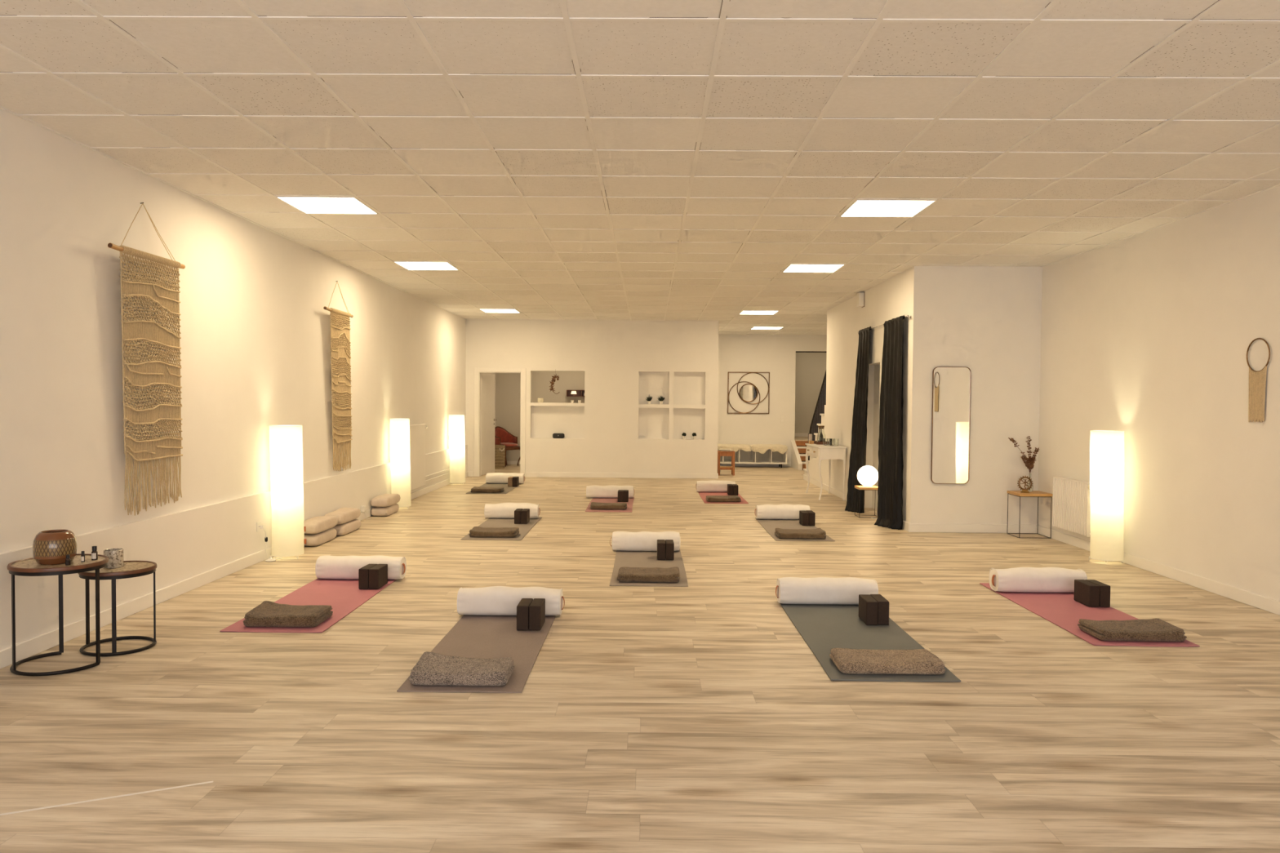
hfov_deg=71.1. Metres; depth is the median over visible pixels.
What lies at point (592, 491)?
bolster
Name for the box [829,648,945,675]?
folded blanket
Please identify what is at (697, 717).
floor
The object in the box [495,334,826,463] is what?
wall
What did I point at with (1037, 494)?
wire side table
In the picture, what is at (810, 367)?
wall
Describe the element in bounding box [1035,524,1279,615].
baseboard
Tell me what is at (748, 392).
mirror glass
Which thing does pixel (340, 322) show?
macrame hanging
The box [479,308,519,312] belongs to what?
recessed light
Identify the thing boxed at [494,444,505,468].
laundry basket
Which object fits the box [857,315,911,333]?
curtain rod
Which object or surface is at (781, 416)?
light switch
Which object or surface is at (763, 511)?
bolster
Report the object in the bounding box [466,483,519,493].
yoga mat
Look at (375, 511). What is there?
cushion
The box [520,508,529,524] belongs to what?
block
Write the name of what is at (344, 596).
yoga mat
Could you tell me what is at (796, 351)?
trim
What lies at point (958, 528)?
baseboard
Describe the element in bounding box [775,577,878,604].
bolster
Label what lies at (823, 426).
carafe
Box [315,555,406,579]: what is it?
bolster
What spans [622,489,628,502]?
block
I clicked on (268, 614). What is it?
folded blanket
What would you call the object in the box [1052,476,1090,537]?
radiator
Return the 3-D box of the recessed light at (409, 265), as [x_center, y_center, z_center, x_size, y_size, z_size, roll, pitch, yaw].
[-2.419,-1.827,10.175,0.600,0.010,0.600,0,2,1]
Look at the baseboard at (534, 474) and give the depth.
16.90 m
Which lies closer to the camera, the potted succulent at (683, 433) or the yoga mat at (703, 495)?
the yoga mat at (703, 495)
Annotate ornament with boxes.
[1017,475,1033,493]
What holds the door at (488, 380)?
in the wall at (624, 363)
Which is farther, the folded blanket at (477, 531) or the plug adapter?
the plug adapter
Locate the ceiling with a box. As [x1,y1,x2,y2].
[0,0,1279,335]
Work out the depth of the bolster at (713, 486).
14.19 m
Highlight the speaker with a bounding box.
[552,433,564,438]
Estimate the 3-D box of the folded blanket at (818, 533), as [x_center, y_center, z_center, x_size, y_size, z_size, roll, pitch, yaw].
[1.707,1.137,9.550,0.513,0.079,0.346,0,2,0]
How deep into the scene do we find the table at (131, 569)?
5.07 m
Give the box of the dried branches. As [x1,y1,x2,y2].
[1008,435,1039,472]
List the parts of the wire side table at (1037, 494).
leg, leg, frame, frame, leg, leg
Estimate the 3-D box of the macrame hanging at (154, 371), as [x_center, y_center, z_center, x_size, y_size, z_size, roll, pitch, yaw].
[-3.336,-0.465,6.055,0.114,2.105,0.919,0,2,1]
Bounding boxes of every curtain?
[844,326,871,513]
[874,315,905,529]
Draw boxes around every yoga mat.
[219,577,395,632]
[396,614,555,693]
[460,517,542,540]
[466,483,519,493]
[585,497,634,511]
[609,549,688,586]
[697,492,748,503]
[755,517,835,541]
[779,603,960,681]
[979,582,1199,646]
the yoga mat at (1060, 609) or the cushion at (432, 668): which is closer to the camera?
the cushion at (432, 668)
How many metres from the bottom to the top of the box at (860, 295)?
0.202 m
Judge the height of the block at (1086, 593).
0.152 m
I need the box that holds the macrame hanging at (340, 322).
[323,280,353,471]
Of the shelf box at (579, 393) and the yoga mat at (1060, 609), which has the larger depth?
the shelf box at (579, 393)
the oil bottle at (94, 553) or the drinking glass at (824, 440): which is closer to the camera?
the oil bottle at (94, 553)
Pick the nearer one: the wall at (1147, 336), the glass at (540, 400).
the wall at (1147, 336)
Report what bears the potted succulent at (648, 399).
on the wall at (624, 363)
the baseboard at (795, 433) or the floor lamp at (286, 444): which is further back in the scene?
the baseboard at (795, 433)
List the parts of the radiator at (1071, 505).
panel, panel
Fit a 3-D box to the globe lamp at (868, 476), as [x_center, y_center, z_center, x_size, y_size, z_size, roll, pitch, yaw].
[2.886,0.627,11.339,0.262,0.265,0.262,0,2,1]
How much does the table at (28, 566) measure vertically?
0.558 m
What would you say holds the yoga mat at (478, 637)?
on the floor at (697, 717)
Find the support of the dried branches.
in the glass vase at (1028, 485)
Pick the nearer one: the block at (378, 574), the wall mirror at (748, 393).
the block at (378, 574)
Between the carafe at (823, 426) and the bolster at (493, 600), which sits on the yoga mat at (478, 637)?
the bolster at (493, 600)
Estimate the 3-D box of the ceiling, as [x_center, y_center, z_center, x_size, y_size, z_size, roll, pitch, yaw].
[0.831,-1.847,9.796,8.650,0.100,24.900,0,2,1]
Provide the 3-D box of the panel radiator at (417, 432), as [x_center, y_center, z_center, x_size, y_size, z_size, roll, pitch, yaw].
[-3.246,0.432,12.887,0.085,0.920,1.178,0,2,1]
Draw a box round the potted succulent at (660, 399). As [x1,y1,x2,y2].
[657,395,664,404]
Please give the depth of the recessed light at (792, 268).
10.12 m
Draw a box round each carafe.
[816,426,823,441]
[820,425,825,438]
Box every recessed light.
[275,195,378,213]
[393,261,458,270]
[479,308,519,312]
[738,310,777,314]
[751,326,783,329]
[782,263,844,272]
[839,199,936,217]
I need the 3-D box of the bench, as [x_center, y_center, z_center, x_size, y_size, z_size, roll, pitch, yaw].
[2.368,0.682,19.974,1.775,0.450,0.380,0,2,1]
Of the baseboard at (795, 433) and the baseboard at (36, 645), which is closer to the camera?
the baseboard at (36, 645)
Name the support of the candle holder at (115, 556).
on the table at (131, 569)
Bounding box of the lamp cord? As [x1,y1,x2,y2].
[260,524,282,559]
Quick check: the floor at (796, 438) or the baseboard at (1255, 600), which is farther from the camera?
the floor at (796, 438)
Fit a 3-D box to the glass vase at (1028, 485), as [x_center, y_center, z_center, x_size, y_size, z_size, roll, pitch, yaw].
[4.282,0.614,9.830,0.066,0.200,0.066,0,2,1]
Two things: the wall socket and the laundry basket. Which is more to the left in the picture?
the wall socket
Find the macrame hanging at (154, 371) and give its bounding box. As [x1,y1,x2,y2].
[107,202,185,515]
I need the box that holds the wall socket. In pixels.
[256,521,261,531]
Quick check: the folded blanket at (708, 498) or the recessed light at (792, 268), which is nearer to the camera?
the recessed light at (792, 268)
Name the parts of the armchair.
rail, seat frame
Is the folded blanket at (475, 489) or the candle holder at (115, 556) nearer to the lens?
the candle holder at (115, 556)
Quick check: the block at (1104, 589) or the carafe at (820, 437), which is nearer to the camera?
the block at (1104, 589)
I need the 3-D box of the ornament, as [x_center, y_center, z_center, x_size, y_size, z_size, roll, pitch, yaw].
[4.181,0.624,9.716,0.152,0.185,0.096,1,2,31]
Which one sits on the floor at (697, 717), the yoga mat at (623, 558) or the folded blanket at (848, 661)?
the yoga mat at (623, 558)
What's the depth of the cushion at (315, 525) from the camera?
8.83 m
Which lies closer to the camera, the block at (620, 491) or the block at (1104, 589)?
the block at (1104, 589)
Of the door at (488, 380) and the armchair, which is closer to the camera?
the door at (488, 380)
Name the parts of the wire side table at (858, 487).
leg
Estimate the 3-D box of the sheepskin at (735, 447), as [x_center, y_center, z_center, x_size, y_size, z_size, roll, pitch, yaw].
[1.968,0.486,19.954,0.963,0.204,0.438,0,2,1]
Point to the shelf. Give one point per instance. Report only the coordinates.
(720, 466)
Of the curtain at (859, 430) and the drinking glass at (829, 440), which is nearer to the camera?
the curtain at (859, 430)
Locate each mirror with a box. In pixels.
[727,372,769,413]
[930,366,971,484]
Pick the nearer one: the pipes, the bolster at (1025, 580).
the bolster at (1025, 580)
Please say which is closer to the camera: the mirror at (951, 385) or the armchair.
the mirror at (951, 385)
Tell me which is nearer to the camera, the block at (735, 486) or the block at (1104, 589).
the block at (1104, 589)
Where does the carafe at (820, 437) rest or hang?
on the tray
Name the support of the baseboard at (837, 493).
attached to the wall at (985, 320)
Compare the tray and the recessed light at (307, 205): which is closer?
the recessed light at (307, 205)
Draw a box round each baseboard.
[0,471,467,669]
[467,461,791,478]
[794,432,808,436]
[803,474,909,531]
[908,523,1035,533]
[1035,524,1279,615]
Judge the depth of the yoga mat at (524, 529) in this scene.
10.21 m
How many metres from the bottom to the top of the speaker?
0.095 m
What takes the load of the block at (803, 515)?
on the yoga mat at (770, 526)
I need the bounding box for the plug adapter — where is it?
[360,505,370,519]
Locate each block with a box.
[358,564,377,589]
[368,564,387,589]
[507,476,513,486]
[512,476,519,486]
[514,508,523,524]
[516,598,533,630]
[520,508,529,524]
[528,598,545,630]
[617,489,623,502]
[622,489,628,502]
[657,539,665,559]
[665,539,674,559]
[727,484,733,495]
[732,484,738,495]
[799,510,808,525]
[805,510,815,525]
[858,594,877,625]
[870,594,888,625]
[1073,579,1099,607]
[1084,579,1110,607]
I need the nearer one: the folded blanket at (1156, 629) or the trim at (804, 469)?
the folded blanket at (1156, 629)
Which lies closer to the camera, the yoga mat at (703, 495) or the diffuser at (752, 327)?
the yoga mat at (703, 495)
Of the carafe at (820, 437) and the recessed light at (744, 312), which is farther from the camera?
the recessed light at (744, 312)
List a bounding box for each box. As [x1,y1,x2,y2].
[566,390,584,396]
[857,292,864,307]
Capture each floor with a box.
[0,464,1279,852]
[794,436,808,440]
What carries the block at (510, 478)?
on the yoga mat at (507, 489)
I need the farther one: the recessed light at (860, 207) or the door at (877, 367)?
the door at (877, 367)
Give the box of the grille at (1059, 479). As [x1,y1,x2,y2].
[1053,476,1089,484]
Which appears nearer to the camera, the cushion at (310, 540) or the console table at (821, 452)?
the cushion at (310, 540)
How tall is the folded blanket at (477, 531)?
0.076 m
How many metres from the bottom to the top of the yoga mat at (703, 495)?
0.008 m
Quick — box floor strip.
[0,781,213,815]
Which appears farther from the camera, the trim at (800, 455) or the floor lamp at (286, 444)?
the trim at (800, 455)
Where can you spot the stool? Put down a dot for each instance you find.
(731, 453)
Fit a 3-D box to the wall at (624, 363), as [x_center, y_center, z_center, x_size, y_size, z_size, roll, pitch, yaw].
[-0.909,-0.521,16.980,4.762,2.968,0.204,0,2,1]
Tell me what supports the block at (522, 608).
on the yoga mat at (478, 637)
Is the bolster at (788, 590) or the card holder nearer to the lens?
the bolster at (788, 590)
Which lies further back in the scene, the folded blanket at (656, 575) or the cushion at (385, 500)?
the cushion at (385, 500)
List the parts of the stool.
leg, seat rail, leg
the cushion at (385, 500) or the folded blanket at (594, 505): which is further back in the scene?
the folded blanket at (594, 505)
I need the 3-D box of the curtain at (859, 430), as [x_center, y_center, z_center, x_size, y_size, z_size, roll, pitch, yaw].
[2.885,-0.096,11.983,0.278,2.441,0.711,0,2,1]
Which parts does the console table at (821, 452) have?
leg, drawer, drawer, leg, leg, leg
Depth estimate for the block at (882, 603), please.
5.76 m
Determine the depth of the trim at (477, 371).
16.90 m
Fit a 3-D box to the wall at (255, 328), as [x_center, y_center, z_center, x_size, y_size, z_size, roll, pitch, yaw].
[-3.425,-0.320,8.877,0.185,2.968,22.900,0,2,1]
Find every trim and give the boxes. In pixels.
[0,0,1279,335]
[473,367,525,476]
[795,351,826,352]
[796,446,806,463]
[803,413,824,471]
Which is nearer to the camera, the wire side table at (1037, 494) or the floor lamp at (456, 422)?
the wire side table at (1037, 494)
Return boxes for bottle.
[65,554,70,565]
[80,551,84,562]
[91,546,97,559]
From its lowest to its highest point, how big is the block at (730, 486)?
0.152 m
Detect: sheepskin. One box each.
[717,444,751,453]
[750,444,787,453]
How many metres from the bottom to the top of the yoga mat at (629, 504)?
0.007 m
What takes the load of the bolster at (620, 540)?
on the yoga mat at (623, 558)
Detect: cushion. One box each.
[303,515,337,533]
[303,528,337,546]
[324,507,360,524]
[332,519,360,535]
[370,493,399,506]
[370,503,399,515]
[408,651,515,686]
[500,442,518,447]
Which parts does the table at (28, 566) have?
leg, leg, leg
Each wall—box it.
[0,108,495,650]
[465,319,719,473]
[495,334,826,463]
[791,352,826,470]
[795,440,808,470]
[804,266,1042,524]
[1037,186,1279,601]
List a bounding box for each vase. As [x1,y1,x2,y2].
[32,529,77,564]
[1026,473,1033,491]
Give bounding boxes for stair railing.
[808,370,826,460]
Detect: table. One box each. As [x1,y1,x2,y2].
[6,554,108,675]
[77,560,157,656]
[804,443,846,500]
[854,485,878,518]
[1007,490,1053,538]
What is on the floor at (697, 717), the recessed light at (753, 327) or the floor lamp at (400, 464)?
the floor lamp at (400, 464)
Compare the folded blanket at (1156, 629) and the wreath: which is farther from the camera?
the wreath
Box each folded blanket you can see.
[243,600,333,626]
[468,526,519,537]
[471,486,504,493]
[590,502,626,509]
[617,566,679,582]
[705,495,741,502]
[774,528,826,538]
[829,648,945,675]
[1077,617,1186,641]
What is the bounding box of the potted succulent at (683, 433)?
[682,432,686,439]
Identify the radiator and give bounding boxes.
[409,423,426,490]
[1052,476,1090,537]
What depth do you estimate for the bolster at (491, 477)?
15.39 m
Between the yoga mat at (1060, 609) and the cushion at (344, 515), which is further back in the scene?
the cushion at (344, 515)
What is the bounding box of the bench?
[717,448,787,467]
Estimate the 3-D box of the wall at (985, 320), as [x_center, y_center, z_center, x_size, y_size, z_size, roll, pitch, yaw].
[3.852,-0.387,13.393,1.568,2.968,6.830,0,2,1]
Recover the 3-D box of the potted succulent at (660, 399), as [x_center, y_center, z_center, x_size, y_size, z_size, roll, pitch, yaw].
[0.398,-0.503,16.934,0.155,0.168,0.142,0,2,1]
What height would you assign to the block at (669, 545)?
0.152 m
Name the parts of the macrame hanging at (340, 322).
edge cord, hanging cord, ridge cord, ridge cord, ridge cord, ridge cord, ridge cord, ridge cord, ridge cord, ridge cord, ridge cord, ridge cord, edge cord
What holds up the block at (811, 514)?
on the yoga mat at (770, 526)
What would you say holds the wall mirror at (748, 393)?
attached to the wall at (775, 354)
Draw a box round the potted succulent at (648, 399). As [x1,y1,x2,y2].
[646,395,652,404]
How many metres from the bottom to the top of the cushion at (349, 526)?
0.118 m
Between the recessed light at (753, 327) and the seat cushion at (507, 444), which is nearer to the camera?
the recessed light at (753, 327)
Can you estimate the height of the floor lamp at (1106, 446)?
1.202 m
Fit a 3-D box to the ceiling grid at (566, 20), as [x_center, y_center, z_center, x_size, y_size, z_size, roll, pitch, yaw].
[0.853,-1.792,9.697,8.402,0.007,24.700,0,2,1]
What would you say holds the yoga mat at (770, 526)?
on the floor at (697, 717)
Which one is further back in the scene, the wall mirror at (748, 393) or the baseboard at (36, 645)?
the wall mirror at (748, 393)
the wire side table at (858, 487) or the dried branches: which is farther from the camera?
the wire side table at (858, 487)
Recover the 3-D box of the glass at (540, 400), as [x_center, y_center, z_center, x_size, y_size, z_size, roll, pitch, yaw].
[-1.884,-0.495,16.962,0.112,0.085,0.112,0,2,1]
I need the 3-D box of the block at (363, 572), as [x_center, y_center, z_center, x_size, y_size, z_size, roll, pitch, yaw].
[-2.077,1.146,6.848,0.074,0.152,0.228,0,2,2]
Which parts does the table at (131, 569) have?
leg, leg, leg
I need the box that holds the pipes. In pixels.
[425,468,449,481]
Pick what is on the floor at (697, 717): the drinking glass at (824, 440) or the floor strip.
the floor strip
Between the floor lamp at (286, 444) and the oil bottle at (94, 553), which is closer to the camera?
the oil bottle at (94, 553)
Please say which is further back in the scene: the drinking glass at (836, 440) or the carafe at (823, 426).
the carafe at (823, 426)
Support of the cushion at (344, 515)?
on the cushion at (349, 526)
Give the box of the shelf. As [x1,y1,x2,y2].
[720,466,732,467]
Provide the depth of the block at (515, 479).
14.90 m
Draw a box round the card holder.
[808,433,812,443]
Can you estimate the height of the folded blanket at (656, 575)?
0.077 m
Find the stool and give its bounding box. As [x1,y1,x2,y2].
[717,450,734,475]
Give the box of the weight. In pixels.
[265,556,275,561]
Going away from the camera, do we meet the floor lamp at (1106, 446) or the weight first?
the weight
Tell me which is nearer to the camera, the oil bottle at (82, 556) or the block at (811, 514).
the oil bottle at (82, 556)
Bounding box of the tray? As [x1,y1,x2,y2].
[813,440,822,444]
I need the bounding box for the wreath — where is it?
[549,368,559,393]
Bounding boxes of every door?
[481,373,497,475]
[871,364,879,510]
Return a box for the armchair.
[494,426,519,466]
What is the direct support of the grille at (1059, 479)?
attached to the radiator at (1071, 505)
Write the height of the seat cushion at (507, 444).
0.090 m
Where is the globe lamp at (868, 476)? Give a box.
[857,465,878,486]
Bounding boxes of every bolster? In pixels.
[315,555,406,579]
[457,586,564,615]
[484,502,540,518]
[485,472,524,484]
[586,484,635,497]
[609,531,680,551]
[695,480,735,492]
[754,504,809,519]
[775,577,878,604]
[988,567,1087,592]
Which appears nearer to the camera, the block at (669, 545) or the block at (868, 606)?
the block at (868, 606)
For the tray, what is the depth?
13.88 m
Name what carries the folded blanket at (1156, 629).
on the yoga mat at (1060, 609)
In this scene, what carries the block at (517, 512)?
on the yoga mat at (524, 529)
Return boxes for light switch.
[780,415,784,422]
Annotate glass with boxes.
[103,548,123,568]
[537,398,543,402]
[740,384,756,401]
[822,438,827,445]
[826,438,832,445]
[833,438,839,445]
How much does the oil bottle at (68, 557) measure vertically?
0.054 m
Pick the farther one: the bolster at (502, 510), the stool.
the stool
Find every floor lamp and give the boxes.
[269,425,304,559]
[389,417,411,508]
[448,414,465,484]
[1088,430,1124,563]
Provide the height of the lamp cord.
0.320 m
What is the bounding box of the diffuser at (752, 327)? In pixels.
[751,327,782,328]
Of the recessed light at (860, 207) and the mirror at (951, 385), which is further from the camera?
the mirror at (951, 385)
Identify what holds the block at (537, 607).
on the yoga mat at (478, 637)
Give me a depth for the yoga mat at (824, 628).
5.49 m
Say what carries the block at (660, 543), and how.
on the yoga mat at (623, 558)
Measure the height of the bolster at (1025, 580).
0.184 m
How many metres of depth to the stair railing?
15.65 m
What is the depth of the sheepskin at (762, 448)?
19.74 m
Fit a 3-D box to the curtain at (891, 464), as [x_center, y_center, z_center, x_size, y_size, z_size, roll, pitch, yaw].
[2.893,-0.058,10.569,0.236,2.442,0.858,0,2,1]
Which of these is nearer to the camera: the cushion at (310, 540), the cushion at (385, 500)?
the cushion at (310, 540)
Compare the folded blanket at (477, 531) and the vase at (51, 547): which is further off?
the folded blanket at (477, 531)
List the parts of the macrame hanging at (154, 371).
edge cord, ridge cord, ridge cord, hanging cord, ridge cord, ridge cord, ridge cord, ridge cord, ridge cord, ridge cord, ridge cord, ridge cord, ridge cord, ridge cord, ridge cord, ridge cord, ridge cord, edge cord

